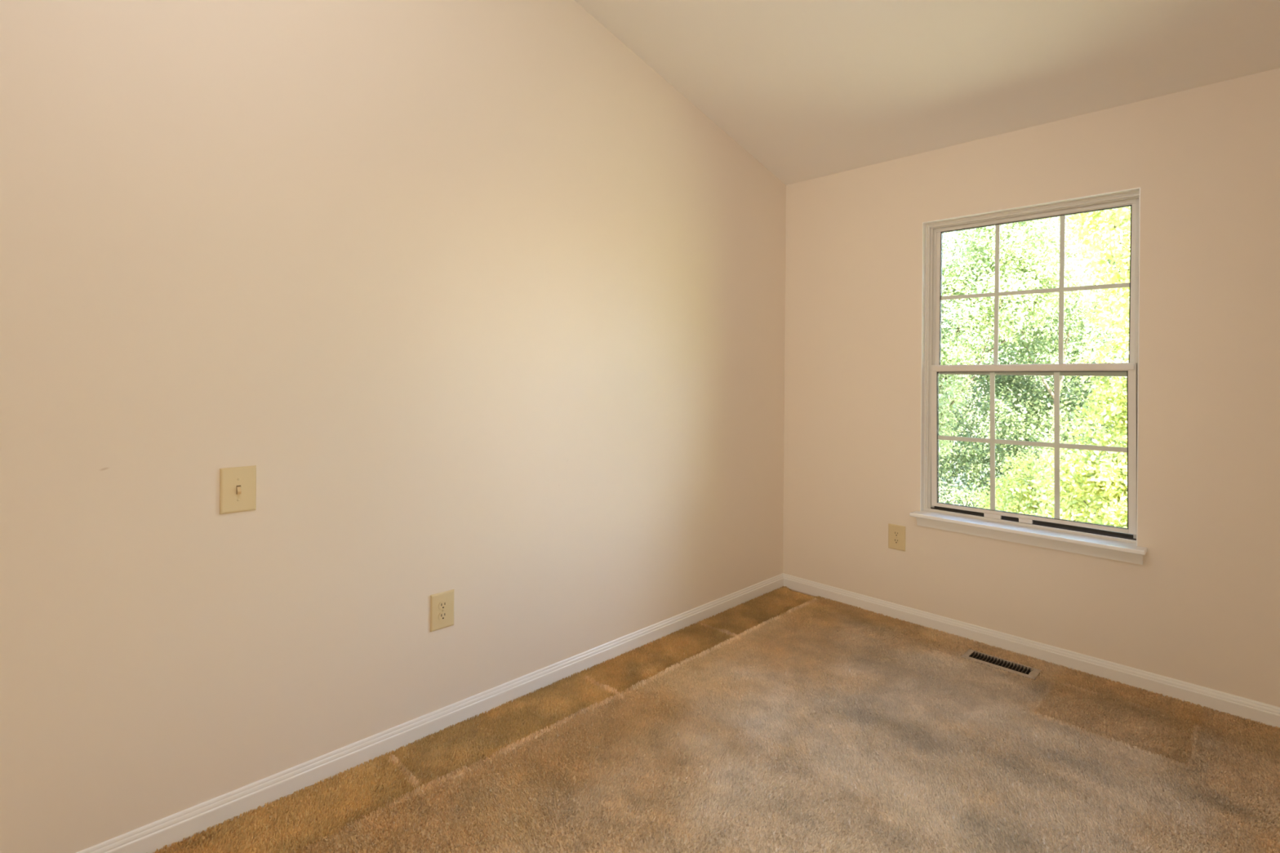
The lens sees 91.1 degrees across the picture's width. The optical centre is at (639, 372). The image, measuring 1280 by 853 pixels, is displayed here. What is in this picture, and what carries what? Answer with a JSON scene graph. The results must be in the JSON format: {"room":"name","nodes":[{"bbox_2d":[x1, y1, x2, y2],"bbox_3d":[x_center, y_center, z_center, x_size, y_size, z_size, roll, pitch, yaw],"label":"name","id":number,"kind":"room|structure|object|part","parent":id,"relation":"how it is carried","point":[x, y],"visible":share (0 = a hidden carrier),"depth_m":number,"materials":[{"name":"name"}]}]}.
{"room":"empty bedroom","nodes":[
{"label":"empty bedroom","id":0,"kind":"room"},
{"bbox_2d":[0,0,786,852],"bbox_3d":[-1.093,-0.637,1.971,5.400,3.873,0.150,0,0,-45],"label":"wall","id":1,"kind":"structure","parent":0,"point":[482,306],"depth_m":1.99,"materials":[{"name":"paint"}]},
{"bbox_2d":[219,465,256,514],"bbox_3d":[-1.152,0.337,1.804,0.090,0.130,0.016,0,0,-45],"label":"light switch","id":2,"kind":"object","parent":1,"relation":"attached to","point":[237,485],"visible":1,"depth_m":1.80,"materials":[{"name":"beige plastic"}]},
{"bbox_2d":[75,573,783,852],"bbox_3d":[-1.051,1.241,1.913,5.400,0.077,0.014,0,0,-45],"label":"baseboard","id":3,"kind":"structure","parent":1,"relation":"attached to","point":[149,837],"depth_m":2.09,"materials":[{"name":"white paint"}]},
{"bbox_2d":[430,589,453,631],"bbox_3d":[-0.707,0.853,2.252,0.090,0.130,0.008,0,0,-45],"label":"wall outlet","id":4,"kind":"object","parent":1,"relation":"attached to","point":[442,604],"visible":1,"depth_m":2.25,"materials":[{"name":"beige plastic"}]},
{"bbox_2d":[438,611,447,620],"bbox_3d":[-0.706,0.873,2.251,0.034,0.028,0.003,0,0,-45],"label":"receptacle","id":5,"kind":"object","parent":4,"relation":"attached to","point":[442,615],"depth_m":2.25,"materials":[{"name":"beige plastic"}]},
{"bbox_2d":[438,600,447,609],"bbox_3d":[-0.706,0.834,2.251,0.034,0.028,0.003,0,0,-45],"label":"receptacle","id":6,"kind":"object","parent":4,"relation":"attached to","point":[442,605],"depth_m":2.25,"materials":[{"name":"beige plastic"}]},
{"bbox_2d":[157,587,1279,852],"bbox_3d":[0.769,1.296,0.066,5.400,0.021,5.200,0,0,-45],"label":"carpet","id":7,"kind":"structure","parent":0,"point":[607,669],"depth_m":1.93,"materials":[{"name":"brown carpet"}]},
{"bbox_2d":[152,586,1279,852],"bbox_3d":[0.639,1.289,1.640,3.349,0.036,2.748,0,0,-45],"label":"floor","id":8,"kind":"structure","parent":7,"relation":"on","point":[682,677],"depth_m":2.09,"materials":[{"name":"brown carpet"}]},
{"bbox_2d":[960,648,1041,679],"bbox_3d":[1.603,1.371,2.796,0.114,0.168,0.293,0,0,-45],"label":"floor vent","id":9,"kind":"object","parent":7,"relation":"in","point":[1028,672],"visible":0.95,"depth_m":2.79,"materials":[{"name":"brown metal"}]},
{"bbox_2d":[574,0,1279,185],"bbox_3d":[0.796,-1.948,0.066,5.700,1.701,5.500,0,0,-45],"label":"ceiling","id":10,"kind":"structure","parent":0,"point":[811,89],"depth_m":2.63,"materials":[{"name":"paint"}]},
{"bbox_2d":[782,67,1279,706],"bbox_3d":[2.739,0.105,1.998,0.104,2.452,5.500,0,0,-45],"label":"wall","id":11,"kind":"structure","parent":0,"point":[1202,607],"depth_m":2.66,"materials":[{"name":"paint"}]},
{"bbox_2d":[888,523,905,551],"bbox_3d":[1.355,0.871,3.316,0.008,0.130,0.090,0,0,-45],"label":"wall outlet","id":12,"kind":"object","parent":11,"relation":"attached to","point":[896,533],"visible":1,"depth_m":3.31,"materials":[{"name":"beige plastic"}]},
{"bbox_2d":[893,537,899,543],"bbox_3d":[1.353,0.890,3.315,0.003,0.028,0.034,0,0,-45],"label":"receptacle","id":13,"kind":"object","parent":12,"relation":"attached to","point":[895,540],"depth_m":3.31,"materials":[{"name":"beige plastic"}]},
{"bbox_2d":[893,530,899,537],"bbox_3d":[1.354,0.852,3.315,0.003,0.028,0.034,0,0,-45],"label":"receptacle","id":14,"kind":"object","parent":12,"relation":"attached to","point":[895,533],"depth_m":3.31,"materials":[{"name":"beige plastic"}]},
{"bbox_2d":[909,187,1147,564],"bbox_3d":[1.772,0.010,2.925,0.181,1.559,0.941,0,0,-45],"label":"window","id":15,"kind":"structure","parent":11,"relation":"in","point":[1104,541],"depth_m":2.92,"materials":[{"name":"white paint"}]},
{"bbox_3d":[1.823,-0.006,2.969,0.020,0.040,0.782,0,0,-45],"label":"rail","id":16,"kind":"part","parent":15,"relation":"part of","materials":[{"name":"white plastic"}]},
{"bbox_3d":[1.803,0.676,2.948,0.020,0.018,0.782,0,-1,-45],"label":"rail","id":17,"kind":"part","parent":15,"relation":"part of","materials":[{"name":"white plastic"}]},
{"bbox_2d":[937,372,1127,519],"bbox_3d":[1.804,0.331,2.951,0.006,0.672,0.782,0,-1,-45],"label":"grille","id":18,"kind":"object","parent":15,"relation":"attached to","point":[1056,445],"depth_m":2.95,"materials":[{"name":"white plastic"}]},
{"bbox_3d":[1.802,-0.022,2.951,0.026,0.034,0.825,0,-1,-45],"label":"rail","id":19,"kind":"part","parent":15,"relation":"part of","materials":[{"name":"white plastic"}]},
{"bbox_2d":[941,215,1129,364],"bbox_3d":[1.828,-0.373,2.968,0.006,0.694,0.782,0,0,-45],"label":"grille","id":20,"kind":"object","parent":15,"relation":"attached to","point":[1061,289],"depth_m":2.99,"materials":[{"name":"white plastic"}]},
{"bbox_3d":[1.831,-0.731,2.966,0.020,0.022,0.782,0,0,-45],"label":"rail","id":21,"kind":"part","parent":15,"relation":"part of","materials":[{"name":"white plastic"}]},
{"bbox_2d":[782,573,1279,728],"bbox_3d":[2.688,1.272,1.957,0.014,0.077,5.200,0,0,-45],"label":"baseboard","id":22,"kind":"structure","parent":11,"relation":"attached to","point":[1246,708],"depth_m":2.78,"materials":[{"name":"white paint"}]},
{"label":"outside","id":23,"kind":"structure","parent":0,"visible":0},
{"bbox_2d":[938,420,1127,522],"bbox_3d":[22.419,4.472,25.085,59.400,0.200,80.000,0,0,-45],"label":"ground","id":24,"kind":"structure","parent":23,"point":[958,477],"depth_m":24.57,"materials":[{"name":"green plant"}]},
{"bbox_2d":[938,229,990,481],"bbox_3d":[7.181,-1.859,20.326,8.544,13.108,5.843,0,0,37],"label":"tree","id":25,"kind":"object","parent":24,"relation":"on","point":[948,253],"visible":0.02,"depth_m":18.14,"materials":[{"name":"green plant"}]},
{"bbox_2d":[938,215,1124,464],"bbox_3d":[5.888,-0.411,11.926,3.145,9.315,5.279,0,0,-45],"label":"tree","id":26,"kind":"object","parent":24,"relation":"on","point":[980,281],"visible":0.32,"depth_m":11.11,"materials":[{"name":"green plant"}]},
{"bbox_2d":[939,210,1128,489],"bbox_3d":[13.839,-1.639,22.098,5.782,13.092,8.464,0,0,-32],"label":"tree","id":27,"kind":"object","parent":24,"relation":"on","point":[1056,362],"visible":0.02,"depth_m":21.65,"materials":[{"name":"green plant"}]},
{"bbox_2d":[938,208,1129,514],"bbox_3d":[8.448,-0.306,12.814,4.053,9.378,7.033,0,0,-39],"label":"forked tree","id":28,"kind":"object","parent":24,"relation":"on","point":[1037,406],"visible":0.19,"depth_m":12.75,"materials":[{"name":"green plant"}]},
{"bbox_2d":[960,447,1120,524],"bbox_3d":[6.107,2.683,9.521,1.778,3.110,2.515,0,0,-45],"label":"bush","id":29,"kind":"object","parent":24,"relation":"on","point":[1003,499],"visible":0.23,"depth_m":9.43,"materials":[{"name":"green plant"}]},
{"bbox_2d":[1009,206,1130,528],"bbox_3d":[6.344,0.079,7.276,3.597,8.331,2.479,0,0,29],"label":"tree","id":30,"kind":"object","parent":24,"relation":"on","point":[1109,482],"visible":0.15,"depth_m":7.56,"materials":[{"name":"green plant"}]}
]}

